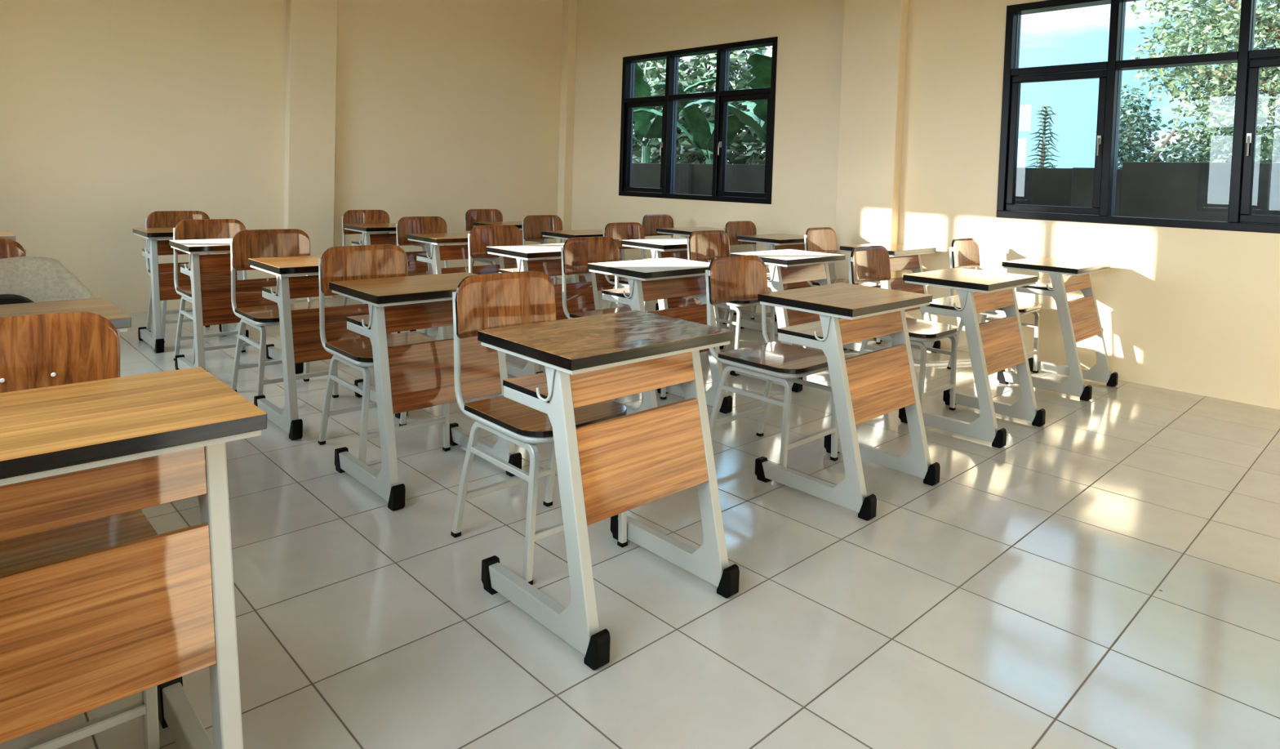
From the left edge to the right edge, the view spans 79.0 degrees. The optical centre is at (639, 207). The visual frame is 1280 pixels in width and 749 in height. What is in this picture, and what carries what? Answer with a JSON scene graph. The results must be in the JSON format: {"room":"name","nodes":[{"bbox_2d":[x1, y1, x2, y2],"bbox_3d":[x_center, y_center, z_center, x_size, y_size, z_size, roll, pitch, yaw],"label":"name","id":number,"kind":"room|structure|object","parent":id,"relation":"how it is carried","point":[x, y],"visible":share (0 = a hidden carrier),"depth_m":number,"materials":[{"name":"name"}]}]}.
{"room":"classroom","nodes":[
{"label":"classroom","id":0,"kind":"room"},
{"bbox_2d":[0,0,563,313],"bbox_3d":[-3.077,-0.855,6.994,6.030,3.350,0.150,0,3,-44],"label":"wall","id":1,"kind":"structure","parent":0,"point":[114,113],"depth_m":6.57,"materials":[{"name":"beige paint"}]},
{"bbox_2d":[284,0,337,301],"bbox_3d":[-2.944,-0.849,6.948,0.410,3.350,0.100,0,3,-44],"label":"pillar","id":2,"kind":"structure","parent":1,"relation":"attached to","point":[311,24],"depth_m":6.91,"materials":[{"name":"beige paint"}]},
{"bbox_2d":[0,277,1279,748],"bbox_3d":[-0.347,1.080,4.141,6.330,0.120,8.230,0,3,-44],"label":"floor","id":3,"kind":"structure","parent":0,"point":[1106,575],"depth_m":2.25,"materials":[{"name":"tile"}]},
{"bbox_2d":[0,230,15,240],"bbox_3d":[-3.900,0.525,4.343,0.610,0.750,0.514,0,3,-44],"label":"school desk","id":4,"kind":"object","parent":3,"relation":"on","point":[3,233],"visible":0.06,"depth_m":4.41,"materials":[{"name":"laminate"}]},
{"bbox_2d":[0,238,26,258],"bbox_3d":[-2.651,0.565,3.062,0.406,0.849,0.486,0,3,-44],"label":"chair","id":5,"kind":"object","parent":3,"relation":"on","point":[9,248],"visible":0.07,"depth_m":3.30,"materials":[{"name":"grey paint"}]},
{"bbox_2d":[0,297,131,331],"bbox_3d":[-1.798,0.678,2.138,0.610,0.750,0.514,0,3,-44],"label":"school desk","id":6,"kind":"object","parent":3,"relation":"on","point":[120,320],"visible":0.03,"depth_m":2.30,"materials":[{"name":"laminate"}]},
{"bbox_2d":[0,311,159,748],"bbox_3d":[-1.221,0.670,1.528,0.406,0.849,0.486,0,3,-44],"label":"chair","id":7,"kind":"object","parent":3,"relation":"on","point":[44,349],"visible":0.41,"depth_m":1.67,"materials":[{"name":"laminate"}]},
{"bbox_2d":[0,366,266,748],"bbox_3d":[-1.020,0.734,1.321,0.610,0.750,0.514,0,3,-44],"label":"school desk","id":8,"kind":"object","parent":3,"relation":"on","point":[80,633],"visible":0.94,"depth_m":1.31,"materials":[{"name":"laminate"}]},
{"bbox_2d":[145,210,226,342],"bbox_3d":[-3.159,0.457,5.406,0.406,0.849,0.486,0,3,-44],"label":"chair","id":9,"kind":"object","parent":3,"relation":"on","point":[158,219],"visible":0.2,"depth_m":5.46,"materials":[{"name":"grey paint"}]},
{"bbox_2d":[133,226,248,352],"bbox_3d":[-2.989,0.519,5.204,0.610,0.750,0.514,0,3,-44],"label":"school desk","id":10,"kind":"object","parent":3,"relation":"on","point":[162,286],"visible":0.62,"depth_m":4.98,"materials":[{"name":"laminate"}]},
{"bbox_2d":[173,218,266,364],"bbox_3d":[-2.524,0.505,4.672,0.406,0.849,0.486,0,3,-44],"label":"chair","id":11,"kind":"object","parent":3,"relation":"on","point":[200,228],"visible":0.3,"depth_m":4.73,"materials":[{"name":"grey paint"}]},
{"bbox_2d":[168,238,303,373],"bbox_3d":[-2.306,0.570,4.476,0.610,0.750,0.514,0,3,-44],"label":"school desk","id":12,"kind":"object","parent":3,"relation":"on","point":[211,303],"visible":0.56,"depth_m":4.29,"materials":[{"name":"laminate"}]},
{"bbox_2d":[180,263,190,270],"bbox_3d":[-2.348,0.329,4.518,0.531,0.015,0.208,0,3,-44],"label":"shelf","id":13,"kind":"object","parent":12,"relation":"attached to","point":[183,266],"depth_m":4.34,"materials":[{"name":"laminate"}]},
{"bbox_2d":[230,228,338,397],"bbox_3d":[-1.851,0.551,4.048,0.406,0.849,0.486,0,3,-44],"label":"chair","id":14,"kind":"object","parent":3,"relation":"on","point":[246,244],"visible":0.68,"depth_m":4.07,"materials":[{"name":"grey paint"}]},
{"bbox_2d":[248,254,409,439],"bbox_3d":[-1.480,0.625,3.732,0.610,0.750,0.514,0,3,-44],"label":"school desk","id":15,"kind":"object","parent":3,"relation":"on","point":[300,329],"visible":0.6,"depth_m":3.52,"materials":[{"name":"laminate"}]},
{"bbox_2d":[262,285,277,295],"bbox_3d":[-1.521,0.385,3.774,0.531,0.015,0.208,0,3,-44],"label":"shelf","id":16,"kind":"object","parent":15,"relation":"attached to","point":[266,291],"depth_m":3.61,"materials":[{"name":"metal"}]},
{"bbox_2d":[342,209,389,305],"bbox_3d":[-2.151,0.451,6.346,0.406,0.849,0.486,0,3,-44],"label":"chair","id":17,"kind":"object","parent":3,"relation":"on","point":[350,216],"visible":0.23,"depth_m":6.46,"materials":[{"name":"grey paint"}]},
{"bbox_2d":[318,244,450,462],"bbox_3d":[-1.094,0.603,3.331,0.406,0.849,0.486,0,3,-44],"label":"chair","id":18,"kind":"object","parent":3,"relation":"on","point":[340,263],"visible":0.7,"depth_m":3.34,"materials":[{"name":"grey paint"}]},
{"bbox_2d":[342,222,431,271],"bbox_3d":[-1.967,0.513,6.185,0.610,0.750,0.514,0,3,-44],"label":"school desk","id":19,"kind":"object","parent":3,"relation":"on","point":[367,238],"visible":0.28,"depth_m":6.07,"materials":[{"name":"laminate"}]},
{"bbox_2d":[351,240,363,244],"bbox_3d":[-2.008,0.273,6.227,0.531,0.015,0.208,0,3,-44],"label":"shelf","id":20,"kind":"object","parent":19,"relation":"attached to","point":[353,242],"depth_m":6.06,"materials":[{"name":"metal"}]},
{"bbox_2d":[395,216,448,333],"bbox_3d":[-1.489,0.499,5.652,0.406,0.849,0.486,0,3,-44],"label":"chair","id":21,"kind":"object","parent":3,"relation":"on","point":[406,225],"visible":0.23,"depth_m":5.76,"materials":[{"name":"grey paint"}]},
{"bbox_2d":[328,271,521,511],"bbox_3d":[-0.828,0.672,3.062,0.610,0.750,0.514,0,3,-44],"label":"school desk","id":22,"kind":"object","parent":3,"relation":"on","point":[417,375],"visible":0.79,"depth_m":2.91,"materials":[{"name":"laminate"}]},
{"bbox_2d":[346,314,370,328],"bbox_3d":[-0.870,0.431,3.104,0.531,0.015,0.208,0,3,-44],"label":"shelf","id":23,"kind":"object","parent":22,"relation":"attached to","point":[353,322],"depth_m":2.95,"materials":[{"name":"laminate"}]},
{"bbox_2d":[406,231,504,340],"bbox_3d":[-1.236,0.566,5.419,0.610,0.750,0.514,0,3,-44],"label":"school desk","id":24,"kind":"object","parent":3,"relation":"on","point":[438,253],"visible":0.37,"depth_m":5.25,"materials":[{"name":"laminate"}]},
{"bbox_2d":[416,253,431,258],"bbox_3d":[-1.278,0.326,5.461,0.531,0.015,0.208,0,3,-44],"label":"shelf","id":25,"kind":"object","parent":24,"relation":"attached to","point":[420,255],"depth_m":5.30,"materials":[{"name":"metal"}]},
{"bbox_2d":[464,208,502,266],"bbox_3d":[-1.327,0.446,7.137,0.406,0.849,0.486,0,3,-44],"label":"chair","id":26,"kind":"object","parent":3,"relation":"on","point":[472,215],"visible":0.26,"depth_m":7.23,"materials":[{"name":"grey paint"}]},
{"bbox_2d":[467,224,522,361],"bbox_3d":[-0.807,0.549,4.936,0.406,0.849,0.486,0,3,-44],"label":"chair","id":27,"kind":"object","parent":3,"relation":"on","point":[480,237],"visible":0.27,"depth_m":5.05,"materials":[{"name":"grey paint"}]},
{"bbox_2d":[472,221,551,279],"bbox_3d":[-1.103,0.510,6.939,0.610,0.750,0.514,0,3,-44],"label":"school desk","id":28,"kind":"object","parent":3,"relation":"on","point":[508,262],"visible":0.05,"depth_m":6.78,"materials":[{"name":"laminate"}]},
{"bbox_2d":[450,271,627,584],"bbox_3d":[-0.322,0.659,2.521,0.406,0.849,0.486,0,3,-44],"label":"chair","id":29,"kind":"object","parent":3,"relation":"on","point":[508,299],"visible":0.69,"depth_m":2.52,"materials":[{"name":"grey paint"}]},
{"bbox_2d":[485,243,599,377],"bbox_3d":[-0.540,0.617,4.688,0.610,0.750,0.514,0,3,-44],"label":"school desk","id":30,"kind":"object","parent":3,"relation":"on","point":[581,296],"visible":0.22,"depth_m":4.58,"materials":[{"name":"laminate"}]},
{"bbox_2d":[497,267,518,272],"bbox_3d":[-0.582,0.376,4.730,0.531,0.015,0.208,0,3,-44],"label":"shelf","id":31,"kind":"object","parent":30,"relation":"attached to","point":[514,269],"depth_m":4.60,"materials":[{"name":"laminate"}]},
{"bbox_2d":[521,214,571,284],"bbox_3d":[-0.681,0.496,6.378,0.406,0.849,0.486,0,3,-44],"label":"chair","id":32,"kind":"object","parent":3,"relation":"on","point":[532,225],"visible":0.27,"depth_m":6.50,"materials":[{"name":"grey paint"}]},
{"bbox_2d":[541,229,630,307],"bbox_3d":[-0.389,0.566,6.102,0.610,0.750,0.514,0,3,-44],"label":"school desk","id":33,"kind":"object","parent":3,"relation":"on","point":[602,282],"visible":0.03,"depth_m":5.98,"materials":[{"name":"laminate"}]},
{"bbox_2d":[477,309,739,670],"bbox_3d":[-0.075,0.728,2.221,0.610,0.750,0.514,0,3,-44],"label":"school desk","id":34,"kind":"object","parent":3,"relation":"on","point":[609,468],"visible":0.95,"depth_m":2.11,"materials":[{"name":"laminate"}]},
{"bbox_2d":[502,372,549,402],"bbox_3d":[-0.116,0.488,2.263,0.531,0.015,0.208,0,3,-44],"label":"shelf","id":35,"kind":"object","parent":34,"relation":"attached to","point":[524,387],"depth_m":2.11,"materials":[{"name":"metal"}]},
{"bbox_2d":[560,235,666,399],"bbox_3d":[-0.139,0.599,4.203,0.406,0.849,0.486,0,3,-44],"label":"chair","id":36,"kind":"object","parent":3,"relation":"on","point":[576,253],"visible":0.43,"depth_m":4.30,"materials":[{"name":"grey paint"}]},
{"bbox_2d":[603,222,647,311],"bbox_3d":[0.018,0.545,5.687,0.406,0.849,0.486,0,3,-44],"label":"chair","id":37,"kind":"object","parent":3,"relation":"on","point":[620,231],"visible":0.23,"depth_m":5.81,"materials":[{"name":"grey paint"}]},
{"bbox_2d":[641,213,673,258],"bbox_3d":[0.301,0.497,7.147,0.406,0.849,0.486,0,3,-44],"label":"chair","id":38,"kind":"object","parent":3,"relation":"on","point":[650,223],"visible":0.19,"depth_m":7.28,"materials":[{"name":"brown wood"}]},
{"bbox_2d":[586,257,732,414],"bbox_3d":[0.114,0.665,3.973,0.610,0.750,0.514,0,3,-44],"label":"school desk","id":39,"kind":"object","parent":3,"relation":"on","point":[670,277],"visible":0.55,"depth_m":3.89,"materials":[{"name":"laminate"}]},
{"bbox_2d":[601,287,630,298],"bbox_3d":[0.072,0.425,4.015,0.531,0.015,0.208,0,3,-44],"label":"shelf","id":40,"kind":"object","parent":39,"relation":"attached to","point":[618,293],"depth_m":3.86,"materials":[{"name":"metal"}]},
{"bbox_2d":[621,237,724,349],"bbox_3d":[0.248,0.610,5.481,0.610,0.750,0.514,0,3,-44],"label":"school desk","id":41,"kind":"object","parent":3,"relation":"on","point":[673,244],"visible":0.16,"depth_m":5.31,"materials":[{"name":"laminate"}]},
{"bbox_2d":[655,226,737,315],"bbox_3d":[0.521,0.563,6.886,0.610,0.750,0.514,0,3,-44],"label":"school desk","id":42,"kind":"object","parent":3,"relation":"on","point":[684,232],"visible":0.12,"depth_m":6.80,"materials":[{"name":"laminate"}]},
{"bbox_2d":[686,230,774,351],"bbox_3d":[0.596,0.588,5.075,0.406,0.849,0.486,0,3,-44],"label":"chair","id":43,"kind":"object","parent":3,"relation":"on","point":[702,245],"visible":0.44,"depth_m":5.14,"materials":[{"name":"grey paint"}]},
{"bbox_2d":[722,220,776,331],"bbox_3d":[0.983,0.546,6.423,0.406,0.849,0.486,0,3,-44],"label":"chair","id":44,"kind":"object","parent":3,"relation":"on","point":[732,228],"visible":0.27,"depth_m":6.56,"materials":[{"name":"grey paint"}]},
{"bbox_2d":[705,254,838,467],"bbox_3d":[0.573,0.654,3.360,0.406,0.849,0.486,0,3,-44],"label":"chair","id":45,"kind":"object","parent":3,"relation":"on","point":[735,277],"visible":0.85,"depth_m":3.35,"materials":[{"name":"grey paint"}]},
{"bbox_2d":[735,233,816,333],"bbox_3d":[1.157,0.607,6.277,0.610,0.750,0.514,0,3,-44],"label":"school desk","id":46,"kind":"object","parent":3,"relation":"on","point":[780,239],"visible":0.2,"depth_m":6.14,"materials":[{"name":"laminate"}]},
{"bbox_2d":[729,248,845,391],"bbox_3d":[0.927,0.660,4.762,0.610,0.750,0.514,0,3,-44],"label":"school desk","id":47,"kind":"object","parent":3,"relation":"on","point":[800,265],"visible":0.51,"depth_m":4.61,"materials":[{"name":"laminate"}]},
{"bbox_2d":[766,272,771,281],"bbox_3d":[0.885,0.419,4.804,0.531,0.015,0.208,0,3,-44],"label":"shelf","id":48,"kind":"object","parent":47,"relation":"attached to","point":[769,277],"depth_m":4.61,"materials":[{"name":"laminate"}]},
{"bbox_2d":[804,226,881,350],"bbox_3d":[1.525,0.587,5.840,0.406,0.849,0.486,0,3,-44],"label":"chair","id":49,"kind":"object","parent":3,"relation":"on","point":[819,239],"visible":0.48,"depth_m":5.97,"materials":[{"name":"grey paint"}]},
{"bbox_2d":[755,282,940,520],"bbox_3d":[0.843,0.723,3.102,0.610,0.750,0.514,0,3,-44],"label":"school desk","id":50,"kind":"object","parent":3,"relation":"on","point":[869,385],"visible":0.91,"depth_m":2.98,"materials":[{"name":"laminate"}]},
{"bbox_2d":[777,320,823,341],"bbox_3d":[0.801,0.482,3.144,0.531,0.015,0.208,0,3,-44],"label":"shelf","id":51,"kind":"object","parent":50,"relation":"attached to","point":[804,331],"depth_m":3.00,"materials":[{"name":"laminate"}]},
{"bbox_2d":[840,242,940,352],"bbox_3d":[1.804,0.655,5.584,0.610,0.750,0.514,0,3,-44],"label":"school desk","id":52,"kind":"object","parent":3,"relation":"on","point":[903,256],"visible":0.27,"depth_m":5.52,"materials":[{"name":"laminate"}]},
{"bbox_2d":[848,244,958,410],"bbox_3d":[1.410,0.649,4.171,0.406,0.849,0.486,0,3,-44],"label":"chair","id":53,"kind":"object","parent":3,"relation":"on","point":[866,264],"visible":0.54,"depth_m":4.16,"materials":[{"name":"grey paint"}]},
{"bbox_2d":[898,267,1045,448],"bbox_3d":[1.691,0.717,3.917,0.610,0.750,0.514,0,3,-44],"label":"school desk","id":54,"kind":"object","parent":3,"relation":"on","point":[996,345],"visible":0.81,"depth_m":3.79,"materials":[{"name":"laminate"}]},
{"bbox_2d":[926,294,961,311],"bbox_3d":[1.649,0.477,3.959,0.531,0.015,0.208,0,3,-44],"label":"shelf","id":55,"kind":"object","parent":54,"relation":"attached to","point":[952,303],"depth_m":3.81,"materials":[{"name":"metal"}]},
{"bbox_2d":[946,237,1040,373],"bbox_3d":[2.316,0.641,5.079,0.406,0.849,0.486,0,3,-44],"label":"chair","id":56,"kind":"object","parent":3,"relation":"on","point":[963,252],"visible":0.54,"depth_m":5.09,"materials":[{"name":"grey paint"}]},
{"bbox_2d":[996,257,1118,400],"bbox_3d":[2.580,0.711,4.767,0.610,0.750,0.514,0,3,-44],"label":"school desk","id":57,"kind":"object","parent":3,"relation":"on","point":[1079,319],"visible":0.94,"depth_m":4.63,"materials":[{"name":"laminate"}]},
{"bbox_2d":[1021,278,1053,290],"bbox_3d":[2.538,0.471,4.809,0.531,0.015,0.208,0,3,-44],"label":"shelf","id":58,"kind":"object","parent":57,"relation":"attached to","point":[1045,284],"depth_m":4.65,"materials":[{"name":"laminate"}]},
{"bbox_3d":[-2.062,0.608,2.436,0.406,0.849,0.486,0,3,-44],"label":"chair","id":59,"kind":"object","parent":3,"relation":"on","visible":0},
{"bbox_2d":[0,293,33,304],"bbox_3d":[-2.078,0.430,2.409,0.380,0.300,0.145,0,3,-44],"label":"bag","id":60,"kind":"object","parent":59,"relation":"on","point":[5,299],"visible":0.12,"depth_m":2.45,"materials":[{"name":"black fabric"}]},
{"bbox_2d":[0,256,120,360],"bbox_3d":[-2.194,0.375,2.573,0.779,0.421,0.206,0,3,-44],"label":"jacket","id":61,"kind":"object","parent":59,"relation":"on","point":[36,278],"visible":0.3,"depth_m":2.64,"materials":[{"name":"beige fabric"}]},
{"bbox_2d":[569,0,1279,409],"bbox_3d":[1.944,-0.667,6.204,0.150,3.350,8.230,0,3,-44],"label":"wall","id":62,"kind":"structure","parent":0,"point":[1197,311],"depth_m":5.75,"materials":[{"name":"beige paint"}]},
{"bbox_2d":[555,0,577,278],"bbox_3d":[-0.844,-0.862,8.934,0.120,3.350,0.120,0,3,-44],"label":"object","id":63,"kind":"structure","parent":62,"relation":"attached to","point":[566,100],"depth_m":8.88,"materials":[{"name":"beige paint"}]},
{"bbox_2d":[618,36,777,204],"bbox_3d":[0.534,-0.823,7.650,0.156,1.480,2.026,0,3,-44],"label":"window","id":64,"kind":"structure","parent":62,"relation":"in","point":[722,95],"depth_m":7.61,"materials":[{"name":"black metal"}]},
{"bbox_2d":[832,0,908,283],"bbox_3d":[1.823,-0.668,6.143,0.110,3.350,0.500,0,3,-44],"label":"pillar","id":65,"kind":"structure","parent":62,"relation":"attached to","point":[873,59],"depth_m":6.08,"materials":[{"name":"beige paint"}]},
{"bbox_2d":[995,0,1279,233],"bbox_3d":[3.278,-0.624,4.771,0.156,1.480,2.021,0,3,-44],"label":"window","id":66,"kind":"structure","parent":62,"relation":"in","point":[1249,60],"depth_m":4.98,"materials":[{"name":"black metal"}]},
{"label":"outside","id":67,"kind":"structure","parent":0,"visible":0},
{"bbox_3d":[0.146,0.972,15.924,140.000,0.400,140.000,0,3,-44],"label":"ground","id":68,"kind":"structure","parent":67,"visible":0},
{"bbox_2d":[632,62,715,163],"bbox_3d":[-0.079,-0.707,12.201,2.434,3.236,1.320,2,2,7],"label":"banana plant","id":69,"kind":"object","parent":68,"relation":"on","point":[643,126],"visible":0.42,"depth_m":12.41,"materials":[{"name":"green plant"}]},
{"bbox_2d":[633,82,760,164],"bbox_3d":[0.952,-0.396,11.470,1.970,2.736,2.520,0,3,-35],"label":"banana plant","id":70,"kind":"object","parent":68,"relation":"on","point":[702,131],"visible":0.56,"depth_m":11.51,"materials":[{"name":"green plant"}]},
{"bbox_2d":[631,46,772,164],"bbox_3d":[0.947,-1.404,14.872,9.343,5.502,2.845,4,3,44],"label":"thicket","id":71,"kind":"object","parent":68,"relation":"on","point":[737,153],"visible":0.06,"depth_m":13.81,"materials":[{"name":"green plant"}]},
{"bbox_2d":[683,52,772,143],"bbox_3d":[1.747,-0.406,10.091,2.208,2.915,1.992,3,3,36],"label":"banana plant","id":72,"kind":"object","parent":68,"relation":"on","point":[761,64],"visible":0.2,"depth_m":10.03,"materials":[{"name":"green plant"}]},
{"bbox_2d":[631,161,1279,221],"bbox_3d":[1.811,0.259,9.163,0.210,1.660,24.000,0,3,-44],"label":"wall","id":73,"kind":"structure","parent":68,"relation":"on","point":[1199,191],"depth_m":6.60,"materials":[{"name":"concrete"}]},
{"bbox_2d":[1024,105,1059,168],"bbox_3d":[4.914,-0.036,9.475,0.709,2.421,0.706,0,3,-44],"label":"conifer","id":74,"kind":"object","parent":68,"relation":"on","point":[1042,151],"visible":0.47,"depth_m":9.43,"materials":[{"name":"green plant"}]},
{"bbox_2d":[1095,83,1221,168],"bbox_3d":[7.419,-0.305,11.177,1.319,2.992,1.593,0,3,-44],"label":"bush","id":75,"kind":"object","parent":68,"relation":"on","point":[1129,143],"visible":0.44,"depth_m":11.17,"materials":[{"name":"green plant"}]},
{"bbox_2d":[1130,0,1279,162],"bbox_3d":[9.687,-1.889,10.022,6.386,6.408,3.554,4,3,40],"label":"leafy tree","id":76,"kind":"object","parent":68,"relation":"on","point":[1271,30],"visible":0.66,"depth_m":10.78,"materials":[{"name":"green plant"}]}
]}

